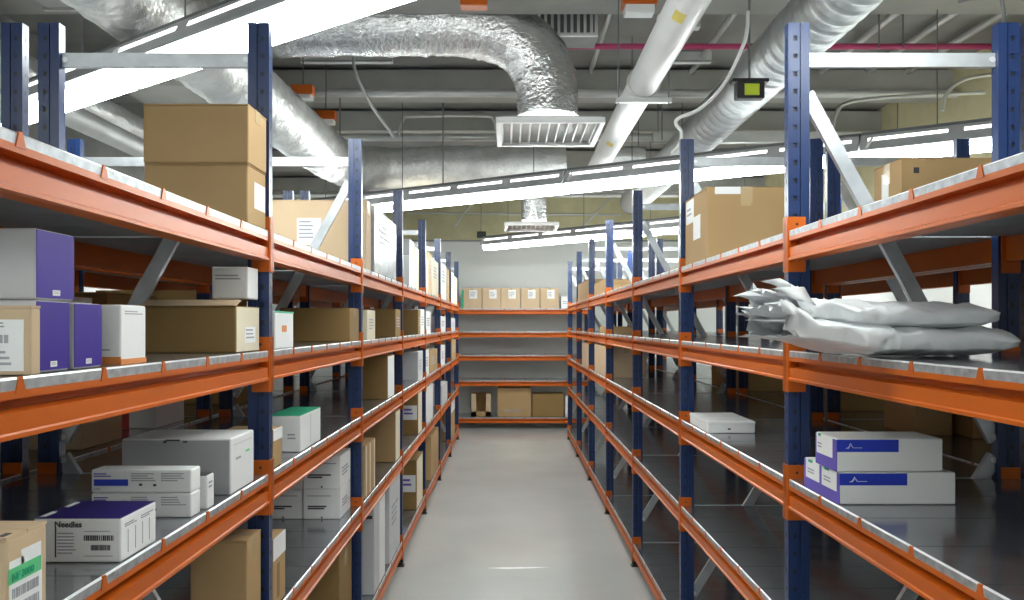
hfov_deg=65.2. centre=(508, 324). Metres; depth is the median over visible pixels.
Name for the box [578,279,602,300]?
cardboard box
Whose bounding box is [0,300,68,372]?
carton
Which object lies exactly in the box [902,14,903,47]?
rod
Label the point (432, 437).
cardboard box
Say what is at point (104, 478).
carton
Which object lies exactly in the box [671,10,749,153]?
cable
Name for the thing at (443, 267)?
carton
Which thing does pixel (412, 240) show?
trim
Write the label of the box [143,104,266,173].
cardboard box
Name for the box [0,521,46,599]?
cardboard box
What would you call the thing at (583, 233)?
light
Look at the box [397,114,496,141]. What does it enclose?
conduit
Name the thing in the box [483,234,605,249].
diffuser
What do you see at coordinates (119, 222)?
rack
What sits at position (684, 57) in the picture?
tray
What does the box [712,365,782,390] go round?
cardboard box
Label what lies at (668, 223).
light
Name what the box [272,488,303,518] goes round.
carton
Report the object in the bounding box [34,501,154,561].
carton
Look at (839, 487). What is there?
carton
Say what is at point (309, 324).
cardboard box
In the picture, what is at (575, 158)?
ceiling beam
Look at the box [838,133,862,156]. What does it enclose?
light
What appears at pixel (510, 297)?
cardboard box
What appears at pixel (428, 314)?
carton
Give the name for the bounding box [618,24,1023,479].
rack
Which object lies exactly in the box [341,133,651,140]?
pipe
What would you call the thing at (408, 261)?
carton
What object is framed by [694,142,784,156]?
light
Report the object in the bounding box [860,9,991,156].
light
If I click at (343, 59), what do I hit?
tray
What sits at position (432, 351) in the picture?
carton
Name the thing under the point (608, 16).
conduit
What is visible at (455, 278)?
carton
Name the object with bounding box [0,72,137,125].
diffuser
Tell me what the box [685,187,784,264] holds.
cardboard box
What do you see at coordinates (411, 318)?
carton
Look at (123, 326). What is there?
carton
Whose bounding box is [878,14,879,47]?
rod
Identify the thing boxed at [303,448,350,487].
carton
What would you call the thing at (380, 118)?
conduit
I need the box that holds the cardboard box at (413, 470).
[403,451,422,509]
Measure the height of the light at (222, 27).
1.117 m
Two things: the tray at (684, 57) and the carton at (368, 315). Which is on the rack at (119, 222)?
the carton at (368, 315)
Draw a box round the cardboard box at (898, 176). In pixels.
[874,158,991,201]
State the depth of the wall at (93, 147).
6.94 m
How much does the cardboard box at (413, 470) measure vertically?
0.395 m
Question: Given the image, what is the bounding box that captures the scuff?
[497,567,543,568]
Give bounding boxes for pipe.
[0,69,143,156]
[272,194,678,197]
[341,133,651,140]
[567,43,991,48]
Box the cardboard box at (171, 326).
[139,300,258,352]
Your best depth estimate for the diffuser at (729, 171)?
5.87 m
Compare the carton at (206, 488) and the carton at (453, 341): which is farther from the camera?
the carton at (453, 341)
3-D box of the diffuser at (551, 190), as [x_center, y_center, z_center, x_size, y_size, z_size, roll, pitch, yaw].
[-0.431,-1.082,6.959,2.128,0.058,0.109,0,0,33]
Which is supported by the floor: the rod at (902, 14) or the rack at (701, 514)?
the rack at (701, 514)
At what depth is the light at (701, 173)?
5.63 m
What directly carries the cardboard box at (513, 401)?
on the rack at (463, 417)
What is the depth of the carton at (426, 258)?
7.08 m
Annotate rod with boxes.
[339,98,340,135]
[442,103,443,182]
[661,104,662,139]
[681,103,682,125]
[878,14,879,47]
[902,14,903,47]
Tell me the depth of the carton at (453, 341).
10.33 m
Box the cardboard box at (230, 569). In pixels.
[191,529,260,599]
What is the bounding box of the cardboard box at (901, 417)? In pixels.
[884,400,951,434]
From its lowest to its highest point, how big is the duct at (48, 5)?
0.252 m
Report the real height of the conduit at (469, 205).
0.620 m
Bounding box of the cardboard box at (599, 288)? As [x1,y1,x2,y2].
[594,279,630,295]
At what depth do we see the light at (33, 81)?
4.04 m
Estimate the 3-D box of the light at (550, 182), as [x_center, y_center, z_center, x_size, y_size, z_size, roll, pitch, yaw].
[-0.431,-1.622,6.959,2.148,1.139,0.248,0,0,33]
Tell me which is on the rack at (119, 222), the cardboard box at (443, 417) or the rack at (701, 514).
the cardboard box at (443, 417)
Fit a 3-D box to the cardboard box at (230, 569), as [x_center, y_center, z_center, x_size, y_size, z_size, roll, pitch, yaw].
[-0.819,0.745,2.320,0.162,0.275,0.128,0,0,0]
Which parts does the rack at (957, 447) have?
post, post, post, post, post, post, post, post, post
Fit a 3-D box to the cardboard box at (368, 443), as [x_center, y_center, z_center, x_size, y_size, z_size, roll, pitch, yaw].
[-0.834,0.748,4.211,0.211,0.269,0.301,0,0,0]
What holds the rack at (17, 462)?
on the floor
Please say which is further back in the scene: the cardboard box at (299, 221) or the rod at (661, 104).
the rod at (661, 104)
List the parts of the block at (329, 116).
hanger rod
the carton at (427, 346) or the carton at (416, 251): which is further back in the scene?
the carton at (427, 346)
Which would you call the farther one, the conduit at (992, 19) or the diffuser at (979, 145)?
the conduit at (992, 19)
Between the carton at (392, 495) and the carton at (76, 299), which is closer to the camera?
the carton at (76, 299)
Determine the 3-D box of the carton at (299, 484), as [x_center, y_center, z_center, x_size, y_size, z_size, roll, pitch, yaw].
[-1.027,0.670,3.756,0.172,0.149,0.234,0,0,0]
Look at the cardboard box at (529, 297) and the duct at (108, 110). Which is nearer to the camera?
the duct at (108, 110)
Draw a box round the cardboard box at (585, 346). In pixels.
[582,342,601,366]
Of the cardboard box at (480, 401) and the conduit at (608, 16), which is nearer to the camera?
the conduit at (608, 16)
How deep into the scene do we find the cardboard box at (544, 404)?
12.66 m
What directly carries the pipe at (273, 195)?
attached to the wall at (93, 147)
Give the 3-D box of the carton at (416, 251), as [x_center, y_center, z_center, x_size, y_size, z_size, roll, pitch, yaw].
[-0.872,-0.446,6.347,0.287,0.323,0.241,0,0,0]
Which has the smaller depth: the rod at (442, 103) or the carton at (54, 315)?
the carton at (54, 315)
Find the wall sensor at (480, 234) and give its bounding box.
[477,231,485,237]
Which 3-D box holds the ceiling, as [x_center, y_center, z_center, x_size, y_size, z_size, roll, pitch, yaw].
[0.094,-2.230,4.926,7.482,0.075,17.221,0,0,0]
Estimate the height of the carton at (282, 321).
0.121 m
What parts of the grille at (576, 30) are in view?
frame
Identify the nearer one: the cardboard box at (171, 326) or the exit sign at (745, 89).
the cardboard box at (171, 326)
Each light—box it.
[29,75,37,123]
[65,69,137,112]
[112,0,413,87]
[310,180,347,199]
[363,103,569,212]
[480,192,605,249]
[563,129,678,192]
[614,221,631,229]
[614,235,631,238]
[643,210,678,229]
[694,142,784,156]
[694,166,784,180]
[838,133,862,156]
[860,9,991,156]
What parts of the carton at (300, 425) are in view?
green lid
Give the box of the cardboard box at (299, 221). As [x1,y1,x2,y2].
[272,200,370,270]
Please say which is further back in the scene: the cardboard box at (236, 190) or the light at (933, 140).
the light at (933, 140)
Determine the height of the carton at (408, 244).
0.119 m
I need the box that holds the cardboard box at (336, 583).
[306,538,351,599]
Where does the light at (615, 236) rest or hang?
hanging from the ceiling
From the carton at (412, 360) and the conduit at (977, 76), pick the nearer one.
the conduit at (977, 76)
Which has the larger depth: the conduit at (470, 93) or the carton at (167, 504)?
the conduit at (470, 93)
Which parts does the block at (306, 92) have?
hanger rod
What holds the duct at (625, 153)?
hanging from the ceiling
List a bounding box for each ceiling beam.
[0,0,1023,13]
[109,69,952,102]
[272,150,714,170]
[272,177,764,193]
[314,110,880,132]
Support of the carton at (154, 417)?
on the rack at (17, 462)
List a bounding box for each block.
[290,58,314,100]
[315,64,336,125]
[460,0,487,10]
[621,0,657,17]
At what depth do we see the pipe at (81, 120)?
5.62 m
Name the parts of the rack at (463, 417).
post, post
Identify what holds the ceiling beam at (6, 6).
attached to the ceiling
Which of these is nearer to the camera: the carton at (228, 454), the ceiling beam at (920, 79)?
the carton at (228, 454)
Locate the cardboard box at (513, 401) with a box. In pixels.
[498,386,530,416]
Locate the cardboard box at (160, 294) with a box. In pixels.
[95,290,246,305]
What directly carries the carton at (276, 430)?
on the rack at (119, 222)
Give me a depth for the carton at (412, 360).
6.42 m
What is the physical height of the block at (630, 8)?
0.397 m
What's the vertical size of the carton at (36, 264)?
0.113 m
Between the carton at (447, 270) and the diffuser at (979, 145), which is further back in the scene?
the carton at (447, 270)
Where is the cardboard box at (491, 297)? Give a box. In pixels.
[482,288,500,307]
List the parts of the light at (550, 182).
hanger rod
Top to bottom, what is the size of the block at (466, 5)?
0.434 m
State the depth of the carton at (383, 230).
4.61 m
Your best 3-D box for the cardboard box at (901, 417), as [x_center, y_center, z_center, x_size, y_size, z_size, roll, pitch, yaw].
[1.772,0.341,3.474,0.160,0.241,0.272,0,0,0]
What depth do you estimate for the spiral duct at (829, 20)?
4.41 m
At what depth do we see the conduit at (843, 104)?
5.55 m
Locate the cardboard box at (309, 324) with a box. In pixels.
[279,308,358,341]
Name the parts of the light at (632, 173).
hanger rod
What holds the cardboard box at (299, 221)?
on the rack at (119, 222)
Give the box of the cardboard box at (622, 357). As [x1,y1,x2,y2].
[595,344,645,377]
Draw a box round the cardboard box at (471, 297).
[462,288,481,307]
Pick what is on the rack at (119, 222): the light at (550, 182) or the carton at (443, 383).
the carton at (443, 383)
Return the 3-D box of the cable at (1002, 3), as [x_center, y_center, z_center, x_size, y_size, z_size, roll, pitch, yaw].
[2.123,-1.394,3.599,0.038,0.385,0.648,0,0,17]
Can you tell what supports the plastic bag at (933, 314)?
on the plastic bag at (799, 329)
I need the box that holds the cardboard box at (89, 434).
[29,415,121,449]
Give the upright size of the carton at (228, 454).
0.147 m
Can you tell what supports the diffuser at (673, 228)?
attached to the light at (615, 236)
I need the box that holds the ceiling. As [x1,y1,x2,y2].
[3,14,1023,176]
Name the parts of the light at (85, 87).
hanger rod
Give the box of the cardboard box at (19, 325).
[0,306,40,374]
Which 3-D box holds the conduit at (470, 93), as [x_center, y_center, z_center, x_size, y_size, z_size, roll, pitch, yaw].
[0.094,-1.925,6.648,7.257,0.074,0.068,0,0,0]
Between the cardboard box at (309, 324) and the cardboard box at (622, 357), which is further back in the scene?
the cardboard box at (622, 357)
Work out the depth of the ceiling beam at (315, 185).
11.73 m
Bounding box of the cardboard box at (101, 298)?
[74,292,155,304]
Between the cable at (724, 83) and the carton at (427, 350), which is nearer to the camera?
the cable at (724, 83)
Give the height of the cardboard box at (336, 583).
0.448 m
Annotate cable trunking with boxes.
[652,103,897,143]
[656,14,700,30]
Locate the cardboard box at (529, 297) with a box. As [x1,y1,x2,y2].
[520,288,539,307]
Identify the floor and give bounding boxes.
[382,423,655,599]
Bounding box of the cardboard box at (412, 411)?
[403,390,421,434]
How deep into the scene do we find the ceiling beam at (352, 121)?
8.08 m
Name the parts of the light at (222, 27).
hanger rod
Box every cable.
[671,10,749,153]
[958,0,1005,22]
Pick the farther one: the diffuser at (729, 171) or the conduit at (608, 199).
the conduit at (608, 199)
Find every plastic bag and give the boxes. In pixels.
[734,278,999,328]
[735,299,1020,355]
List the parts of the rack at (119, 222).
post, post, post, post, post, post, post, foot plate, post, post, post, post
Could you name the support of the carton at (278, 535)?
on the rack at (119, 222)
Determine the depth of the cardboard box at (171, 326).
2.19 m
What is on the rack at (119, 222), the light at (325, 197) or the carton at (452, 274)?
the carton at (452, 274)
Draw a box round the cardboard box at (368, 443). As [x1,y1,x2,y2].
[345,438,374,498]
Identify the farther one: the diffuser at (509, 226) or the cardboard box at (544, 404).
the cardboard box at (544, 404)
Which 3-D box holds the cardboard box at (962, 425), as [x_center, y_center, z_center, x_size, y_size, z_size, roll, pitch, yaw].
[2.021,0.324,3.429,0.282,0.275,0.363,0,0,0]
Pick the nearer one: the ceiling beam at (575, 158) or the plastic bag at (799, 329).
the plastic bag at (799, 329)
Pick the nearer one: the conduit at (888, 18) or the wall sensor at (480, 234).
the conduit at (888, 18)
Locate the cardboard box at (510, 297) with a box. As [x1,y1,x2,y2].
[501,288,519,307]
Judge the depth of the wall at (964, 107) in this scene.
6.95 m
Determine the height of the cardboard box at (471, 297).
0.324 m
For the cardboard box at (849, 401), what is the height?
0.284 m
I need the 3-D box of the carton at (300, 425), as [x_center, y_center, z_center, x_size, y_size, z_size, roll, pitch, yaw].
[-0.789,0.383,2.962,0.114,0.128,0.302,0,0,0]
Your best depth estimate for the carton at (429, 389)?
7.34 m
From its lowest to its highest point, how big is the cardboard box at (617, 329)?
0.062 m
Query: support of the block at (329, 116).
hanging from the ceiling
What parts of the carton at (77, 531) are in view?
purple lid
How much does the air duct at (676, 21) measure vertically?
0.188 m
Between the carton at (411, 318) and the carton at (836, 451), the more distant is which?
the carton at (411, 318)
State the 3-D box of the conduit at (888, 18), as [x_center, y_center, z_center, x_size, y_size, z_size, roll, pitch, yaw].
[2.639,-2.136,6.001,0.053,0.051,1.474,0,0,-1]
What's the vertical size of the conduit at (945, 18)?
0.051 m
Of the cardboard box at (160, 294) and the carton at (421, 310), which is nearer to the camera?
the cardboard box at (160, 294)
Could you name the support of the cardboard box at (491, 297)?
on the rack at (463, 417)
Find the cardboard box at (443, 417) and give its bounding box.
[441,399,454,440]
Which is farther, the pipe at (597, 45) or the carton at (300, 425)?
the pipe at (597, 45)
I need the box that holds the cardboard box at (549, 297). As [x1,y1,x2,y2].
[540,288,558,307]
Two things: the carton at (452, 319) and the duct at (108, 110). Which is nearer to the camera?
the duct at (108, 110)
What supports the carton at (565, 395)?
on the rack at (463, 417)
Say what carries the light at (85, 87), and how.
hanging from the ceiling
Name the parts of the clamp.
hanger rod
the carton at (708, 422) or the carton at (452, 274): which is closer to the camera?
the carton at (708, 422)
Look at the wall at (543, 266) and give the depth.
13.46 m
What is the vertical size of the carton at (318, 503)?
0.138 m
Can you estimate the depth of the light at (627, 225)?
9.58 m
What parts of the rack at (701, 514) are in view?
post, post, post, post, post, post, foot plate, post, post, post, post, post, post, post, post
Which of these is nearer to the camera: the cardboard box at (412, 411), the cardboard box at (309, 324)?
the cardboard box at (309, 324)
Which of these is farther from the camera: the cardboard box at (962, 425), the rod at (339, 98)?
the rod at (339, 98)
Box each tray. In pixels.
[300,55,392,63]
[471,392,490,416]
[673,51,711,63]
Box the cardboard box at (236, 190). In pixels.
[144,163,265,228]
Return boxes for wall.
[0,14,296,310]
[297,198,724,412]
[736,49,991,332]
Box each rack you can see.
[0,23,387,485]
[0,23,458,599]
[441,270,588,427]
[567,23,1023,599]
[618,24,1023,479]
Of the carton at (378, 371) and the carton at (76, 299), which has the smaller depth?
the carton at (76, 299)
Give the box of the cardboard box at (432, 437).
[416,427,437,479]
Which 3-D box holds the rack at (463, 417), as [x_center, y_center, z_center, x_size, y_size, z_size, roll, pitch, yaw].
[0.088,0.363,12.874,2.457,2.546,0.626,0,0,0]
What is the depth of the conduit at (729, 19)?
5.84 m
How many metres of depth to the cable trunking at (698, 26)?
5.64 m
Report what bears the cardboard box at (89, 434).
on the rack at (17, 462)
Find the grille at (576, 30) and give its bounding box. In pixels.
[536,14,597,47]
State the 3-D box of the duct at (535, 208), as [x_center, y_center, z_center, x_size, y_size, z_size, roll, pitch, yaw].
[0.288,-1.569,9.325,0.315,0.703,0.313,0,0,0]
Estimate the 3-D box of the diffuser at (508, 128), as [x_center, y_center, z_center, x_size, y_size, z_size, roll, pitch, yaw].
[0.252,-1.245,5.159,0.662,0.046,0.662,0,0,0]
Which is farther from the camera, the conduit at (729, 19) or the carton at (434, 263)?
the carton at (434, 263)
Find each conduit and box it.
[116,89,958,97]
[352,56,394,137]
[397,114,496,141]
[408,212,620,215]
[454,204,470,225]
[584,198,610,225]
[588,14,611,73]
[689,14,736,74]
[818,14,899,73]
[832,91,985,128]
[865,14,957,73]
[905,14,1007,73]
[940,73,991,110]
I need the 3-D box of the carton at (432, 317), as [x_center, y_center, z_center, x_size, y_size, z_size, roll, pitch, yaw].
[-0.872,-0.010,8.859,0.287,0.173,0.632,0,0,0]
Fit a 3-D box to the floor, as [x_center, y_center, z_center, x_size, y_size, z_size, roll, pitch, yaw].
[0.094,1.673,4.926,7.482,0.075,17.221,0,0,0]
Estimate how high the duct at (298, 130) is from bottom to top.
0.454 m
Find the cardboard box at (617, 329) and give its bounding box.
[600,326,631,333]
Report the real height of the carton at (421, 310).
0.209 m
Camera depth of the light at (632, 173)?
6.05 m
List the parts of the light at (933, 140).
hanger rod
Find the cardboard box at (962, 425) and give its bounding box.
[952,413,983,438]
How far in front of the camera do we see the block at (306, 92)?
5.82 m
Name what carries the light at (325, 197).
hanging from the ceiling
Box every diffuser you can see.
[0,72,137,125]
[380,185,569,212]
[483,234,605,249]
[496,116,605,146]
[504,221,558,231]
[568,153,859,192]
[614,227,677,238]
[863,139,991,156]
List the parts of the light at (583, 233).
hanger rod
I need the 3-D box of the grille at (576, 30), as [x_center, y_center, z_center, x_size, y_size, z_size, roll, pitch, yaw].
[0.340,-2.066,5.569,0.531,0.192,0.250,0,0,0]
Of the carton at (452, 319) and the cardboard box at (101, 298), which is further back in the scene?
the carton at (452, 319)
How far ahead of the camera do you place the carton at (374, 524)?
4.34 m
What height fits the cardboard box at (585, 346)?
0.266 m
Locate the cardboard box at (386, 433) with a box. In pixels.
[364,408,399,461]
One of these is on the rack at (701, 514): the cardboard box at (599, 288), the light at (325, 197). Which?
the cardboard box at (599, 288)
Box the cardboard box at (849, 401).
[823,388,883,410]
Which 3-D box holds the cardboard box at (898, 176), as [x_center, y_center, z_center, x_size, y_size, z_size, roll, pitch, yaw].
[1.750,-0.476,3.308,0.374,0.382,0.241,0,0,0]
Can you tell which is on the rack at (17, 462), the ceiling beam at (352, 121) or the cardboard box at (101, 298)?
the cardboard box at (101, 298)
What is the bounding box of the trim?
[412,240,677,241]
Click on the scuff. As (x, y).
(497, 567)
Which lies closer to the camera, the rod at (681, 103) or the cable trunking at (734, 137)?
the cable trunking at (734, 137)
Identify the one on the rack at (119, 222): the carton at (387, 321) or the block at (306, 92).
the carton at (387, 321)
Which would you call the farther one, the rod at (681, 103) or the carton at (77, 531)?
the rod at (681, 103)
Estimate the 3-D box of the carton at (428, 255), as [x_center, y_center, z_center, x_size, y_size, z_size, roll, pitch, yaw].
[-0.872,-0.473,7.392,0.287,0.376,0.316,0,0,0]
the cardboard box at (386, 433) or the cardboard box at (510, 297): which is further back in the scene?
the cardboard box at (510, 297)
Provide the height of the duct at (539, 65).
0.827 m
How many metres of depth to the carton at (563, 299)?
12.63 m
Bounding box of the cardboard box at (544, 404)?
[532,392,563,416]
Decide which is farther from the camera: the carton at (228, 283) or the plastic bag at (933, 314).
the carton at (228, 283)
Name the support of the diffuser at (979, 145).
attached to the light at (933, 140)
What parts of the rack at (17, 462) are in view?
post, post, post, post, post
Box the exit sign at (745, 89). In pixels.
[730,0,768,100]
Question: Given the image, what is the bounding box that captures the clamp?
[615,0,671,103]
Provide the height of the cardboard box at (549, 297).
0.324 m
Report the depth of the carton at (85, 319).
1.41 m
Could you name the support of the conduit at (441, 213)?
attached to the wall at (543, 266)
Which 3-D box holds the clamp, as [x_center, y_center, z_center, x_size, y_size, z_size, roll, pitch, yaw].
[0.779,-1.737,4.632,0.320,0.911,0.040,0,0,0]
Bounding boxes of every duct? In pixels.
[0,38,143,138]
[36,0,77,11]
[60,0,566,190]
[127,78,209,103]
[272,14,578,115]
[521,196,546,220]
[588,0,711,165]
[612,104,645,162]
[620,0,883,214]
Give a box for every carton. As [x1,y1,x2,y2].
[0,228,73,300]
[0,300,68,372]
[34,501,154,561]
[65,297,92,303]
[68,303,101,368]
[92,466,199,491]
[92,488,199,516]
[102,305,145,364]
[122,400,183,427]
[123,430,252,493]
[199,472,213,508]
[212,267,257,299]
[226,426,281,467]
[272,311,293,348]
[272,407,319,451]
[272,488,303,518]
[272,529,285,599]
[291,479,302,487]
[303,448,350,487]
[303,479,350,518]
[363,309,400,336]
[363,310,374,339]
[363,354,393,398]
[363,493,384,594]
[371,206,395,280]
[385,473,399,563]
[386,351,422,380]
[403,239,413,257]
[403,255,414,287]
[403,309,423,333]
[403,310,419,333]
[404,349,428,374]
[407,348,436,372]
[414,247,418,289]
[414,345,444,365]
[426,252,431,293]
[426,258,427,292]
[426,311,430,333]
[426,383,432,424]
[430,339,455,359]
[431,316,444,331]
[432,258,437,296]
[432,381,446,405]
[441,262,445,299]
[445,318,454,330]
[446,268,448,300]
[451,272,453,302]
[454,276,456,303]
[560,296,567,307]
[564,394,567,416]
[690,413,754,432]
[804,457,954,504]
[816,432,941,471]

